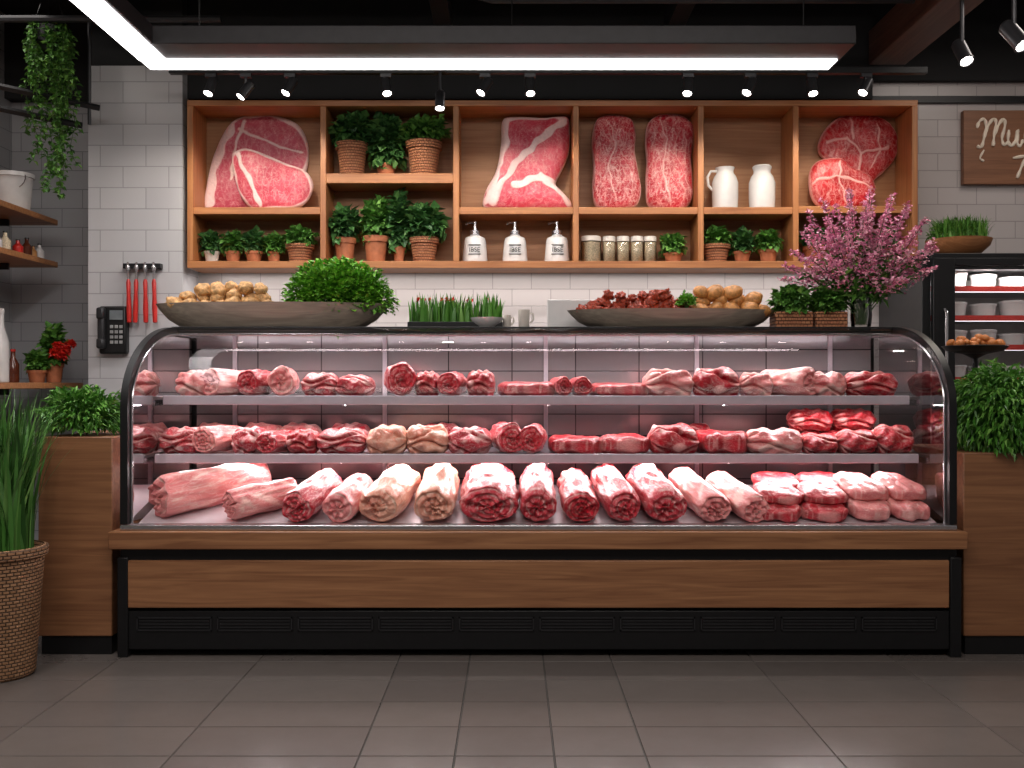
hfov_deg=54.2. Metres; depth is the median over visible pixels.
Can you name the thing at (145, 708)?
floor
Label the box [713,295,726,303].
potato
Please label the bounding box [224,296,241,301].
potato
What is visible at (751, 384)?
meat cut
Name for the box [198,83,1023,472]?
wall
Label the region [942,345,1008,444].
serving stand
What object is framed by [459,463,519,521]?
roll
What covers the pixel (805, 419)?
meat cut
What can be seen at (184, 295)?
potato
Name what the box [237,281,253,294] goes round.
potato
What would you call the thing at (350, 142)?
potted plant
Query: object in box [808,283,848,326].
planter
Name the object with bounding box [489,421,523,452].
roll
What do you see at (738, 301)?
potato
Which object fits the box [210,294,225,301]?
potato
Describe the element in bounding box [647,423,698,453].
meat cut
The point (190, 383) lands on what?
meat cut
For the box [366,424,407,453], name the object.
meat cut
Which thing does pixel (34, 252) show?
bottle
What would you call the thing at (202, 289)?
potato
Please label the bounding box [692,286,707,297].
potato
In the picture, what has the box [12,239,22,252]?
bottle
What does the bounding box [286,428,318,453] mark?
meat cut
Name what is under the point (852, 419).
meat cut
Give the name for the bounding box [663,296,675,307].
meat piece
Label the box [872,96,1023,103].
wall rail
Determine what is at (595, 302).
meat piece
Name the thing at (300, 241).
potted plant
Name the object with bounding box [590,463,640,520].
roll
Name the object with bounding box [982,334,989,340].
snacks
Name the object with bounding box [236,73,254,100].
track spotlight
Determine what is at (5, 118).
wall
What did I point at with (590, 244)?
spice jar
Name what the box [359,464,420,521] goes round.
roll
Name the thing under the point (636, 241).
spice jar
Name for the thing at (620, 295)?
meat piece
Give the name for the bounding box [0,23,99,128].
rack
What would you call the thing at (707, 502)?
roll
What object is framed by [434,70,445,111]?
track spotlight
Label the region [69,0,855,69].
pendant light
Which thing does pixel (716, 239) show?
potted plant
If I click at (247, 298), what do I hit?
potato
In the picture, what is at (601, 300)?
meat piece
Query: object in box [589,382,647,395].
meat slab
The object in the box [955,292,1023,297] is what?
shelf
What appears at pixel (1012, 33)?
track spotlight
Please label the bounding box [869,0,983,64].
timber beam
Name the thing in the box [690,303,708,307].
potato
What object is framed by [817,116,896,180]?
steak
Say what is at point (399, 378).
roll
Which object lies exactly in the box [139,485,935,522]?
tray
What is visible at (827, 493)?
meat slab
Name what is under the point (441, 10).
ceiling beam
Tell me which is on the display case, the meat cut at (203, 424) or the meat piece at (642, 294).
the meat cut at (203, 424)
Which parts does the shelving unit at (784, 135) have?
panel, panel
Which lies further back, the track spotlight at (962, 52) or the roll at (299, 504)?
the track spotlight at (962, 52)
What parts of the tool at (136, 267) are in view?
handle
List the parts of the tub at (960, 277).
lid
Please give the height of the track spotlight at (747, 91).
0.129 m
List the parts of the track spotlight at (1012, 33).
bulb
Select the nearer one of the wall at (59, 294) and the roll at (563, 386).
the roll at (563, 386)
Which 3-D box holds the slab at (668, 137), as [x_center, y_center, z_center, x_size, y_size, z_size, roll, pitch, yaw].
[0.961,-1.347,6.059,0.302,0.602,0.093,0,0,0]
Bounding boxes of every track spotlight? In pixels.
[203,73,217,96]
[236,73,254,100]
[281,73,297,96]
[380,73,392,96]
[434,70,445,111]
[476,73,492,96]
[525,73,535,96]
[682,73,693,96]
[741,73,757,96]
[806,73,818,96]
[857,73,873,96]
[951,0,974,66]
[999,0,1023,52]
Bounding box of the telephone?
[96,306,128,353]
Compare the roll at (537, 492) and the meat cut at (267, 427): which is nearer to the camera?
the roll at (537, 492)
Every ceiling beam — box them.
[429,0,452,24]
[665,4,694,24]
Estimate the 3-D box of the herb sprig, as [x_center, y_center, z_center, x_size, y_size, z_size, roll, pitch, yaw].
[0.813,-0.390,4.662,0.109,0.103,0.120,0,0,17]
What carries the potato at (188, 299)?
on the serving tray at (253, 313)
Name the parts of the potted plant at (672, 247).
pot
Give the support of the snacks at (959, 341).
on the serving stand at (974, 352)
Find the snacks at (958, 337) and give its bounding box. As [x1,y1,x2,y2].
[956,336,966,339]
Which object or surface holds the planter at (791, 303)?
on the display case
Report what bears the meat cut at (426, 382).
on the display case
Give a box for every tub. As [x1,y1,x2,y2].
[955,271,967,285]
[955,302,966,314]
[955,330,966,340]
[955,365,966,376]
[969,274,996,285]
[969,303,996,314]
[969,329,996,339]
[997,276,1023,285]
[997,333,1023,344]
[998,300,1023,314]
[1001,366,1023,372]
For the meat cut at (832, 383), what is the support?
on the display case
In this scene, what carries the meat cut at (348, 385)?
on the display case
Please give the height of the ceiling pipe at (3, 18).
0.040 m
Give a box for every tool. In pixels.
[125,262,131,322]
[133,262,138,322]
[143,262,147,322]
[151,262,156,322]
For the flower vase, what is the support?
on the display case
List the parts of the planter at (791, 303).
planter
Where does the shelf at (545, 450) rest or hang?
attached to the display case
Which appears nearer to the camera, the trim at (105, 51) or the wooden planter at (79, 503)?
the wooden planter at (79, 503)
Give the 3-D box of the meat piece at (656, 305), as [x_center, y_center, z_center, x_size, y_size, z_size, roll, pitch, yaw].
[0.688,-0.349,4.736,0.108,0.074,0.067,0,0,-10]
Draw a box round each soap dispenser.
[463,222,486,260]
[503,222,526,260]
[545,222,568,260]
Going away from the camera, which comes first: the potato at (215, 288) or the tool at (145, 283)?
the potato at (215, 288)
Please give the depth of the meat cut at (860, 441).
4.35 m
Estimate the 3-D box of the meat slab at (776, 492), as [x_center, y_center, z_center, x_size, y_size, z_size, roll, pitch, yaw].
[1.122,0.461,4.220,0.194,0.090,0.200,0,0,-5]
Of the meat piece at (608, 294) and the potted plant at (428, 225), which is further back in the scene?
the potted plant at (428, 225)
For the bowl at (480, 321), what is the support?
on the display case
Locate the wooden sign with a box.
[961,110,1023,184]
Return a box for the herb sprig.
[674,289,697,307]
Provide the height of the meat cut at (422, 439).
0.129 m
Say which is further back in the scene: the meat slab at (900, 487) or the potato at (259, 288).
the potato at (259, 288)
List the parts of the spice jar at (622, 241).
lid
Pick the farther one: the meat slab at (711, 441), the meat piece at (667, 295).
the meat piece at (667, 295)
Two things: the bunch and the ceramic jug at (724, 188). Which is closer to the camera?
the bunch
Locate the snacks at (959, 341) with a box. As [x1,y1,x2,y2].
[954,339,964,344]
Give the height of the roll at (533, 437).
0.132 m
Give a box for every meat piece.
[576,304,587,309]
[584,300,601,307]
[586,305,601,308]
[596,297,611,306]
[602,289,614,299]
[612,301,625,307]
[614,291,625,300]
[620,297,630,307]
[627,294,636,302]
[627,301,643,307]
[634,297,642,303]
[637,290,647,298]
[641,296,658,307]
[647,289,665,299]
[652,303,663,307]
[660,288,672,301]
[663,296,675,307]
[672,302,682,307]
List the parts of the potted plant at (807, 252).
pot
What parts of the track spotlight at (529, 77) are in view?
bulb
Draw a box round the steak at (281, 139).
[205,116,308,206]
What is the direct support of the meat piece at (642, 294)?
on the meat piece at (637, 300)
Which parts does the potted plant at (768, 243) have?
pot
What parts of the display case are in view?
frame, glass, frame trim, panel, trim, panel, price rail, price rail, wood panel, sill trim, kick plate, frame trim, frame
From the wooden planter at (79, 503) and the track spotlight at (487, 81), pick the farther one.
the track spotlight at (487, 81)
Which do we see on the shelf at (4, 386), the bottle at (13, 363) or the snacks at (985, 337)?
the bottle at (13, 363)
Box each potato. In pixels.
[165,296,182,307]
[179,291,196,299]
[181,298,198,301]
[194,283,210,296]
[196,295,210,300]
[209,281,226,296]
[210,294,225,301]
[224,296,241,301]
[225,281,237,291]
[225,288,242,299]
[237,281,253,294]
[241,296,258,301]
[243,292,255,296]
[253,282,267,294]
[255,293,271,300]
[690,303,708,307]
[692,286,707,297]
[696,298,710,305]
[707,284,723,301]
[709,301,723,307]
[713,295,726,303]
[723,302,739,308]
[724,285,742,300]
[728,294,744,306]
[740,301,759,308]
[743,291,762,304]
[759,305,770,316]
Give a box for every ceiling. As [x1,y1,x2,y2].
[0,0,83,13]
[187,0,872,99]
[873,0,1023,82]
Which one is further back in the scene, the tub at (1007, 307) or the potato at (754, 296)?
the tub at (1007, 307)
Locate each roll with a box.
[148,463,270,516]
[192,425,238,453]
[200,368,245,395]
[222,478,297,519]
[237,369,272,395]
[254,430,292,452]
[267,365,299,395]
[282,468,342,521]
[322,473,372,522]
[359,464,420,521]
[384,362,415,395]
[414,463,459,520]
[437,371,466,395]
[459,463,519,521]
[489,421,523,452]
[519,423,546,453]
[519,463,556,521]
[550,376,572,395]
[557,468,599,521]
[570,376,592,395]
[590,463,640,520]
[625,463,686,521]
[668,467,731,521]
[705,471,769,522]
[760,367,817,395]
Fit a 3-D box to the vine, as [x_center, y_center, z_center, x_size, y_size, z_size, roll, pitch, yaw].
[-2.575,-1.721,5.602,0.330,1.354,0.289,0,0,-4]
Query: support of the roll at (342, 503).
on the display case
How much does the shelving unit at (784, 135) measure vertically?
0.991 m
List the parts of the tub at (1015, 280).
lid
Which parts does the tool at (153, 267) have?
handle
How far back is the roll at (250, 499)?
4.14 m
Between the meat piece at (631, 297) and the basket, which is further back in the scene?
the meat piece at (631, 297)
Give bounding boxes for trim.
[4,14,87,101]
[91,0,186,65]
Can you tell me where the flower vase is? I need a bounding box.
[777,186,938,326]
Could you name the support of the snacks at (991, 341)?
on the serving stand at (974, 352)
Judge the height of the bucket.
0.225 m
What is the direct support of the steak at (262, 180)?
on the shelving unit at (784, 135)
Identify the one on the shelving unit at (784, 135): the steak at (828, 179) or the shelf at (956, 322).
the steak at (828, 179)
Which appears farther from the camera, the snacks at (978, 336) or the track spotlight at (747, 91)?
the track spotlight at (747, 91)
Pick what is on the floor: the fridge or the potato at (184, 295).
the fridge
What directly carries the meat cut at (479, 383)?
on the display case
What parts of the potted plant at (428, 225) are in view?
pot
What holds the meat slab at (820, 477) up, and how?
on the meat slab at (827, 493)
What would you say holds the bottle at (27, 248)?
on the shelf at (9, 258)
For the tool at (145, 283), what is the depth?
5.83 m
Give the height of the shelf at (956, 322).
0.012 m
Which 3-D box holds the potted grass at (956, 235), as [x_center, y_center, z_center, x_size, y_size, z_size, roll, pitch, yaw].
[2.540,-0.837,5.680,0.402,0.232,0.359,0,0,0]
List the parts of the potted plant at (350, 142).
pot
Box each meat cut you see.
[158,426,200,453]
[175,370,206,395]
[199,422,226,426]
[231,426,265,453]
[244,422,281,430]
[280,422,321,433]
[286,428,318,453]
[301,372,338,395]
[315,427,367,453]
[332,422,370,448]
[335,374,375,395]
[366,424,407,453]
[406,424,448,453]
[415,371,439,395]
[425,422,457,448]
[448,426,491,453]
[467,370,494,395]
[642,368,693,395]
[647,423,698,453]
[679,422,709,430]
[692,366,739,395]
[739,372,772,395]
[746,427,802,453]
[786,408,833,430]
[799,430,820,435]
[801,432,837,453]
[812,371,846,395]
[820,427,855,433]
[830,408,876,430]
[835,429,877,453]
[844,371,897,395]
[871,424,913,453]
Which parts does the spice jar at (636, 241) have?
lid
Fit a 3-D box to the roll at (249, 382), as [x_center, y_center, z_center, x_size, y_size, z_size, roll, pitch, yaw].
[-1.155,-0.006,4.541,0.114,0.124,0.280,0,0,6]
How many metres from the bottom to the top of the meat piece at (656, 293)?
0.071 m
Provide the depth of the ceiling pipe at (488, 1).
5.09 m
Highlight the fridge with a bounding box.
[879,253,1023,476]
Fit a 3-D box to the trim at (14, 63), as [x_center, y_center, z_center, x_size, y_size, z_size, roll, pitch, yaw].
[-2.900,-2.133,6.550,0.800,0.550,0.100,0,0,0]
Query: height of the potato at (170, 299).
0.084 m
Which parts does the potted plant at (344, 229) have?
pot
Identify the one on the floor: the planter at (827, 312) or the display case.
the display case
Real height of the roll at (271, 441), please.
0.101 m
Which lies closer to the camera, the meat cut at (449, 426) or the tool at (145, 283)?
the meat cut at (449, 426)
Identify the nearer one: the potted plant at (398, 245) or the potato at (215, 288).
the potato at (215, 288)
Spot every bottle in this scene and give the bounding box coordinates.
[0,308,8,381]
[1,231,10,249]
[8,349,18,382]
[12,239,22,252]
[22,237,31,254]
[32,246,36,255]
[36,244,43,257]
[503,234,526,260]
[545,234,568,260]
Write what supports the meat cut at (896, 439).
on the display case
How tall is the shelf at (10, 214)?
0.075 m
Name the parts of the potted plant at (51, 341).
pot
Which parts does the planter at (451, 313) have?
planter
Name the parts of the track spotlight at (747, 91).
bulb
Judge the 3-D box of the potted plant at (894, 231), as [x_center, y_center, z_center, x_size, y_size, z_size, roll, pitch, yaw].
[2.242,-0.835,6.018,0.203,0.216,0.200,0,0,0]
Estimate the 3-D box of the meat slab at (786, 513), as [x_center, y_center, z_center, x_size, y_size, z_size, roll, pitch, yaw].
[1.108,0.520,4.178,0.175,0.099,0.212,0,0,-4]
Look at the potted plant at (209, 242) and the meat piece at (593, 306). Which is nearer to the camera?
the meat piece at (593, 306)
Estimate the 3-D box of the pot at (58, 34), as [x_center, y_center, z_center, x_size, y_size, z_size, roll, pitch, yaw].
[-2.587,-1.948,5.600,0.200,0.120,0.200,0,0,0]
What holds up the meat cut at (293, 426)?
on the display case
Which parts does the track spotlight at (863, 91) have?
bulb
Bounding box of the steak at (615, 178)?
[591,115,640,206]
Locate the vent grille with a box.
[136,617,936,630]
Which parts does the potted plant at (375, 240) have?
pot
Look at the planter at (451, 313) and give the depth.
4.84 m
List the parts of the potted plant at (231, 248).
pot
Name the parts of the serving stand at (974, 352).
stem, plate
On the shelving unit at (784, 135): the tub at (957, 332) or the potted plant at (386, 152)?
the potted plant at (386, 152)
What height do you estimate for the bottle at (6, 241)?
0.120 m
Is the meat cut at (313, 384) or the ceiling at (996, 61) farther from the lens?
the ceiling at (996, 61)
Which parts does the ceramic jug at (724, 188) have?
handle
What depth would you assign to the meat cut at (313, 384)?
4.44 m
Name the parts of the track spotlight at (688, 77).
bulb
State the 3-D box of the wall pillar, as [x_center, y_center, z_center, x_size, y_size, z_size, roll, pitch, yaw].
[-2.223,-0.393,6.150,0.555,2.970,0.500,0,0,0]
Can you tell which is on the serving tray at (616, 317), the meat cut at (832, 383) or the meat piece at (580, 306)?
the meat piece at (580, 306)
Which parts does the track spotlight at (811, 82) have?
bulb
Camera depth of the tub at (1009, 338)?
5.62 m
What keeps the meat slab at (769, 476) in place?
on the meat slab
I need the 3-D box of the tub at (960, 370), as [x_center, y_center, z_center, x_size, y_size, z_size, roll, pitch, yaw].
[2.505,-0.071,5.676,0.144,0.072,0.144,0,0,0]
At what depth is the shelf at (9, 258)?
6.03 m
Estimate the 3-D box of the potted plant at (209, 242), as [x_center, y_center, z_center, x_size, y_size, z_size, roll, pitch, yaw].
[-1.809,-0.831,6.016,0.192,0.208,0.173,0,0,0]
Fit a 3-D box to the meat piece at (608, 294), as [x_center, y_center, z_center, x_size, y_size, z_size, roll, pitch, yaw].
[0.458,-0.418,4.754,0.064,0.068,0.106,0,1,10]
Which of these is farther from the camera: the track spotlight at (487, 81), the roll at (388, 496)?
the track spotlight at (487, 81)
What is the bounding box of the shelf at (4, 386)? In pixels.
[0,382,82,394]
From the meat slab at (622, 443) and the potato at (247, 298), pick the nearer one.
the meat slab at (622, 443)
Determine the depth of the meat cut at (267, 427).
4.68 m
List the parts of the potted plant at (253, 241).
pot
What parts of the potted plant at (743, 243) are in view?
pot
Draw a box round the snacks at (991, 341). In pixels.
[986,339,996,344]
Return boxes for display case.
[108,327,967,656]
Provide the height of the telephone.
0.280 m
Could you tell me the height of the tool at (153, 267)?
0.355 m
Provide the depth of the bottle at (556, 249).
5.96 m
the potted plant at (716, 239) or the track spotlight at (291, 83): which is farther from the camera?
the potted plant at (716, 239)
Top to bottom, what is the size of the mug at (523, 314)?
0.085 m
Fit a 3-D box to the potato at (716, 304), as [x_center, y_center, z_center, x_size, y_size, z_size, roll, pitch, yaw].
[0.967,-0.358,4.732,0.074,0.066,0.085,0,0,39]
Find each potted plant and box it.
[22,349,51,382]
[35,321,76,382]
[198,229,225,260]
[217,229,244,260]
[240,225,265,260]
[261,230,286,260]
[280,224,319,260]
[328,110,374,172]
[328,202,362,260]
[358,194,390,260]
[364,111,406,172]
[383,187,413,260]
[398,113,451,172]
[400,200,451,260]
[658,232,687,260]
[704,225,733,260]
[728,225,757,260]
[754,228,784,260]
[799,227,827,260]
[831,227,860,258]
[869,227,901,258]
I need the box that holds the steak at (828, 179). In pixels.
[808,158,874,205]
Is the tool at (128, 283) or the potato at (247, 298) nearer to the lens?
the potato at (247, 298)
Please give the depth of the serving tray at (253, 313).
4.64 m
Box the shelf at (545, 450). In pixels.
[164,447,907,453]
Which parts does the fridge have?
handle, door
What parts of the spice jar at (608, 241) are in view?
lid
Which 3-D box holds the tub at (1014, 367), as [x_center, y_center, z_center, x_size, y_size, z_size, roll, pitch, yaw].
[2.835,-0.069,5.678,0.144,0.068,0.144,0,0,0]
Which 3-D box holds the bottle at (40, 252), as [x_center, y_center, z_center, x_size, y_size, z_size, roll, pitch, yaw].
[-2.930,-0.819,6.200,0.056,0.100,0.056,0,0,0]
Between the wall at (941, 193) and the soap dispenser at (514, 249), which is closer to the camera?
the soap dispenser at (514, 249)
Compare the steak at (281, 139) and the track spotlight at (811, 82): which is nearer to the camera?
the track spotlight at (811, 82)
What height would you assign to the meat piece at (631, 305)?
0.085 m
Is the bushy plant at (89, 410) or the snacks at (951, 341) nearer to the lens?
the bushy plant at (89, 410)
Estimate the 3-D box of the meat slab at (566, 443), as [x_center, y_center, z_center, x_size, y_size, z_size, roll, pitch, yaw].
[0.281,0.266,4.448,0.244,0.079,0.275,0,0,2]
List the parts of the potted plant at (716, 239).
pot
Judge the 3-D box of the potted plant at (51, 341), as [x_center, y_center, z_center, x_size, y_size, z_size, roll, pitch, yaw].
[-2.799,-0.202,6.166,0.273,0.385,0.198,0,0,22]
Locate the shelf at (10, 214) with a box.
[0,200,57,225]
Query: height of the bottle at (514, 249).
0.175 m
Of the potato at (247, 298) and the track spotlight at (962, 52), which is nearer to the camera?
the potato at (247, 298)
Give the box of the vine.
[19,0,83,199]
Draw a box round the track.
[169,67,927,74]
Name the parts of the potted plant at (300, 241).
pot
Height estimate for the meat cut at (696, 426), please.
0.124 m
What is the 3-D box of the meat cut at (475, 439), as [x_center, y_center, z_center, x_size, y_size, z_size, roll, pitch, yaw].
[-0.186,0.245,4.421,0.200,0.119,0.216,0,0,0]
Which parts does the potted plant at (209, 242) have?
pot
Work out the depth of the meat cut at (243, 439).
4.35 m
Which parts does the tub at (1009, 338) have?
lid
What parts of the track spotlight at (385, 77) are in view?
bulb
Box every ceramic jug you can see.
[706,166,737,206]
[749,164,774,206]
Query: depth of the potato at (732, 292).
4.72 m
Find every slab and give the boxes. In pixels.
[497,381,554,395]
[548,434,601,453]
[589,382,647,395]
[600,433,649,453]
[645,114,692,206]
[696,429,747,453]
[751,471,798,488]
[753,481,803,504]
[763,503,801,522]
[795,471,839,485]
[797,480,848,504]
[800,500,848,522]
[832,471,888,500]
[845,498,890,520]
[870,471,926,500]
[886,497,929,521]
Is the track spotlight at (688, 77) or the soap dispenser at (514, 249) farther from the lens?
the soap dispenser at (514, 249)
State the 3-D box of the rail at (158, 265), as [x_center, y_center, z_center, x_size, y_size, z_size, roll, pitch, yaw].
[-2.168,-0.692,5.875,0.220,0.030,0.045,0,0,0]
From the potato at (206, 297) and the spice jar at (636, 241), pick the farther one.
the spice jar at (636, 241)
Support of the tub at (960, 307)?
on the fridge
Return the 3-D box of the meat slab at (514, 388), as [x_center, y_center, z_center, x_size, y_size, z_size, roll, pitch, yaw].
[0.064,0.021,4.549,0.254,0.069,0.274,0,0,-5]
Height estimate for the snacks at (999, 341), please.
0.038 m
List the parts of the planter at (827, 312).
planter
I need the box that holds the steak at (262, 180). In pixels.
[232,148,312,206]
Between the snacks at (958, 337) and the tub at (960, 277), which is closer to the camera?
the snacks at (958, 337)
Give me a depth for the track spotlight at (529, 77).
5.53 m
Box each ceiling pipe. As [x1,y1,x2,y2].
[0,15,221,22]
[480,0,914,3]
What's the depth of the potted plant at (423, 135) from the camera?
5.95 m
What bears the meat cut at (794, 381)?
on the display case
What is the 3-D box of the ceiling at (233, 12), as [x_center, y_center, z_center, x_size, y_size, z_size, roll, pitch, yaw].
[-0.170,-2.058,6.095,4.660,0.700,0.210,0,0,0]
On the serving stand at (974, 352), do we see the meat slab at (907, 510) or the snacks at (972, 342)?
the snacks at (972, 342)
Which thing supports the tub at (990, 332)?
on the fridge
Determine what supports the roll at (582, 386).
on the display case
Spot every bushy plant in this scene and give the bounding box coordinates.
[32,384,120,436]
[935,357,1023,461]
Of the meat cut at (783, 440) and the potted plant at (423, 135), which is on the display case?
the meat cut at (783, 440)
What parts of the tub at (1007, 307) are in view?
lid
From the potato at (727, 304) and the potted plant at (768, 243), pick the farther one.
the potted plant at (768, 243)
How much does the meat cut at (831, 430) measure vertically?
0.103 m
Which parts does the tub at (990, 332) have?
lid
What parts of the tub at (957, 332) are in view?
lid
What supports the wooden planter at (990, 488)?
on the floor
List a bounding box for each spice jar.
[581,235,600,260]
[603,236,614,260]
[617,236,628,260]
[631,236,642,260]
[644,236,655,260]
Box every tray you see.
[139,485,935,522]
[156,301,389,326]
[567,308,774,326]
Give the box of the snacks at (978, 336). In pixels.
[974,334,982,340]
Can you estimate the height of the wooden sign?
0.455 m
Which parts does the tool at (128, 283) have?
handle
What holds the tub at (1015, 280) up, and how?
on the fridge
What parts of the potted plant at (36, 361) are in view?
pot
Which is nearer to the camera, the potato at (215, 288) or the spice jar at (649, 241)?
the potato at (215, 288)
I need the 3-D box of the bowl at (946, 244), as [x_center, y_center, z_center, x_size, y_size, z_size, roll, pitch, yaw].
[2.537,-0.769,5.680,0.356,0.095,0.356,0,0,0]
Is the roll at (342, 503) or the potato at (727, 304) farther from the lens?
the potato at (727, 304)
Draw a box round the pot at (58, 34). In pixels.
[32,23,68,49]
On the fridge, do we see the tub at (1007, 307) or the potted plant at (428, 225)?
the tub at (1007, 307)
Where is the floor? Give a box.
[0,636,1023,767]
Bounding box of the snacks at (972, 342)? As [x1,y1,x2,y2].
[968,341,978,344]
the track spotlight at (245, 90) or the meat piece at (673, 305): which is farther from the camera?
the track spotlight at (245, 90)
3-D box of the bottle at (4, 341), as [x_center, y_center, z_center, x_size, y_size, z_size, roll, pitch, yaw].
[-3.040,-0.229,5.950,0.090,0.440,0.090,0,0,0]
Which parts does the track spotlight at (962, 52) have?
bulb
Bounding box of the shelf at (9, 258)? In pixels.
[0,247,57,269]
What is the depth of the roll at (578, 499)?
4.09 m
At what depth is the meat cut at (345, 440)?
4.34 m
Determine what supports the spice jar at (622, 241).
on the shelving unit at (784, 135)
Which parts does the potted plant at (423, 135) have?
pot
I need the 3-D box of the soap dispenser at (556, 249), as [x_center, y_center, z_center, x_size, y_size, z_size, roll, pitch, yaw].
[0.271,-0.852,6.019,0.150,0.250,0.152,0,0,0]
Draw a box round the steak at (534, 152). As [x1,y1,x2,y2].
[483,116,571,206]
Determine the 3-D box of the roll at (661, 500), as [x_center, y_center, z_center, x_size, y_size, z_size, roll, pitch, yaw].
[0.608,0.452,4.249,0.178,0.221,0.421,0,0,-10]
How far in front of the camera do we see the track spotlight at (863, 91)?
5.53 m
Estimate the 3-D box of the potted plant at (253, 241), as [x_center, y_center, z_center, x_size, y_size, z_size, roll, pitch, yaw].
[-1.552,-0.843,6.019,0.167,0.233,0.170,0,0,-9]
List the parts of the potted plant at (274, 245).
pot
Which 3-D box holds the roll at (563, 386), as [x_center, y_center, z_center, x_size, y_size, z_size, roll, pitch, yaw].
[0.221,0.009,4.541,0.082,0.089,0.279,0,0,-6]
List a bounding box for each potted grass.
[0,388,69,682]
[924,214,993,252]
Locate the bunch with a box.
[280,254,400,338]
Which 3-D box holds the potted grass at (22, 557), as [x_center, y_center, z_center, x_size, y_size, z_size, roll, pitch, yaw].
[-1.929,0.547,3.743,0.621,1.091,0.605,0,0,-37]
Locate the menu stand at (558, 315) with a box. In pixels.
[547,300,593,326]
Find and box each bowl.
[471,317,502,326]
[925,236,992,252]
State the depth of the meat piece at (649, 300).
4.71 m
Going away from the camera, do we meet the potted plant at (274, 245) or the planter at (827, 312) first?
the planter at (827, 312)
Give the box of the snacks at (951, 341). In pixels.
[946,339,954,345]
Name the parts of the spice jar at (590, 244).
lid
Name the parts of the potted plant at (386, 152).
pot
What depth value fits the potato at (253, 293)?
4.73 m
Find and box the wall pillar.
[88,66,197,430]
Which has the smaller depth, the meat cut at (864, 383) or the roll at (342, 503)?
the roll at (342, 503)
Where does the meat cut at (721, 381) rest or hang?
on the display case
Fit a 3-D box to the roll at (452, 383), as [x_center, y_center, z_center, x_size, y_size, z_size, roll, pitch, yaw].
[-0.267,-0.001,4.541,0.119,0.113,0.280,0,0,6]
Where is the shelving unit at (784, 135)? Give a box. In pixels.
[187,100,917,272]
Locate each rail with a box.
[123,263,162,268]
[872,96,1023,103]
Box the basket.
[0,540,48,682]
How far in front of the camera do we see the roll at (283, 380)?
4.42 m
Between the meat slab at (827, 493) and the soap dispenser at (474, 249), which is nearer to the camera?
the meat slab at (827, 493)
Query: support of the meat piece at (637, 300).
on the meat piece at (631, 305)
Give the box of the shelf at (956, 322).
[955,321,1023,323]
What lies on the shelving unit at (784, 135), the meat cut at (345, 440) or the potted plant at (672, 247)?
the potted plant at (672, 247)
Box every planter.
[38,430,142,653]
[407,291,505,326]
[765,284,814,326]
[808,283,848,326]
[905,444,1023,653]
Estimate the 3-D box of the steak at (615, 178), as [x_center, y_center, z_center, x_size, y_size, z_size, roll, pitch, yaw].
[0.634,-1.343,6.060,0.299,0.594,0.092,0,0,0]
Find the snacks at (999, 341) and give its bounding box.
[996,339,1005,344]
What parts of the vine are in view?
cord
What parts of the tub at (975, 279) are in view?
lid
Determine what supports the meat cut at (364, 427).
on the display case
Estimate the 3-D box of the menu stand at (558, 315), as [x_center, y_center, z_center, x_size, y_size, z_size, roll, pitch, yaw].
[0.294,-0.340,4.924,0.240,0.150,0.019,0,0,0]
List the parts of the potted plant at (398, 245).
pot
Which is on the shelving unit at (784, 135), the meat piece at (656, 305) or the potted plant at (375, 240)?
the potted plant at (375, 240)
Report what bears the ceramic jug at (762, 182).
on the shelving unit at (784, 135)
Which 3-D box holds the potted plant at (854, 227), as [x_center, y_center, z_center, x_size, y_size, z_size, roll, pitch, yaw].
[2.031,-0.834,6.024,0.237,0.214,0.227,0,0,0]
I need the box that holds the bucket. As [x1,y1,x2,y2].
[0,170,34,209]
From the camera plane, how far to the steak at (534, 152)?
6.03 m
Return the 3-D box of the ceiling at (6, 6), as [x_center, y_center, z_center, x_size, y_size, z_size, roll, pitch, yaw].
[0.000,-2.458,2.900,8.400,0.100,7.800,0,0,0]
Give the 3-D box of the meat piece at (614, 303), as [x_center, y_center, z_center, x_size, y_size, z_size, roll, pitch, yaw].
[0.501,-0.374,4.741,0.061,0.056,0.085,0,0,-16]
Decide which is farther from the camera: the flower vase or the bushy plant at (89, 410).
the flower vase
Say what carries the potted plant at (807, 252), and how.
on the shelving unit at (784, 135)
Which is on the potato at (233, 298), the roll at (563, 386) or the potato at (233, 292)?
the potato at (233, 292)
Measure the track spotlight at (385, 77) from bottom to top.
0.129 m
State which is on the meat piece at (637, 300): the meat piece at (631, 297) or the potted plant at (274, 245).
the meat piece at (631, 297)
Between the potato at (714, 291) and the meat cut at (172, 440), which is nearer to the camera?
the meat cut at (172, 440)
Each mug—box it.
[503,315,513,326]
[518,309,533,326]
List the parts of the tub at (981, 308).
lid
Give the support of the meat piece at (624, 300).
on the meat piece
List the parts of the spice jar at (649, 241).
lid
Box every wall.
[0,11,11,443]
[12,102,87,539]
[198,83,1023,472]
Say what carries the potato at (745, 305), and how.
on the serving tray at (616, 317)
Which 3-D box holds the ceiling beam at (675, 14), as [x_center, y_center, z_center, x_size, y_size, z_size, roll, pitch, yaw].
[0.950,-2.126,4.200,0.100,0.115,3.400,0,0,0]
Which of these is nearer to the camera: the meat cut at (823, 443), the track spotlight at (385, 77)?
the meat cut at (823, 443)
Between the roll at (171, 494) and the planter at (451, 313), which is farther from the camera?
the planter at (451, 313)

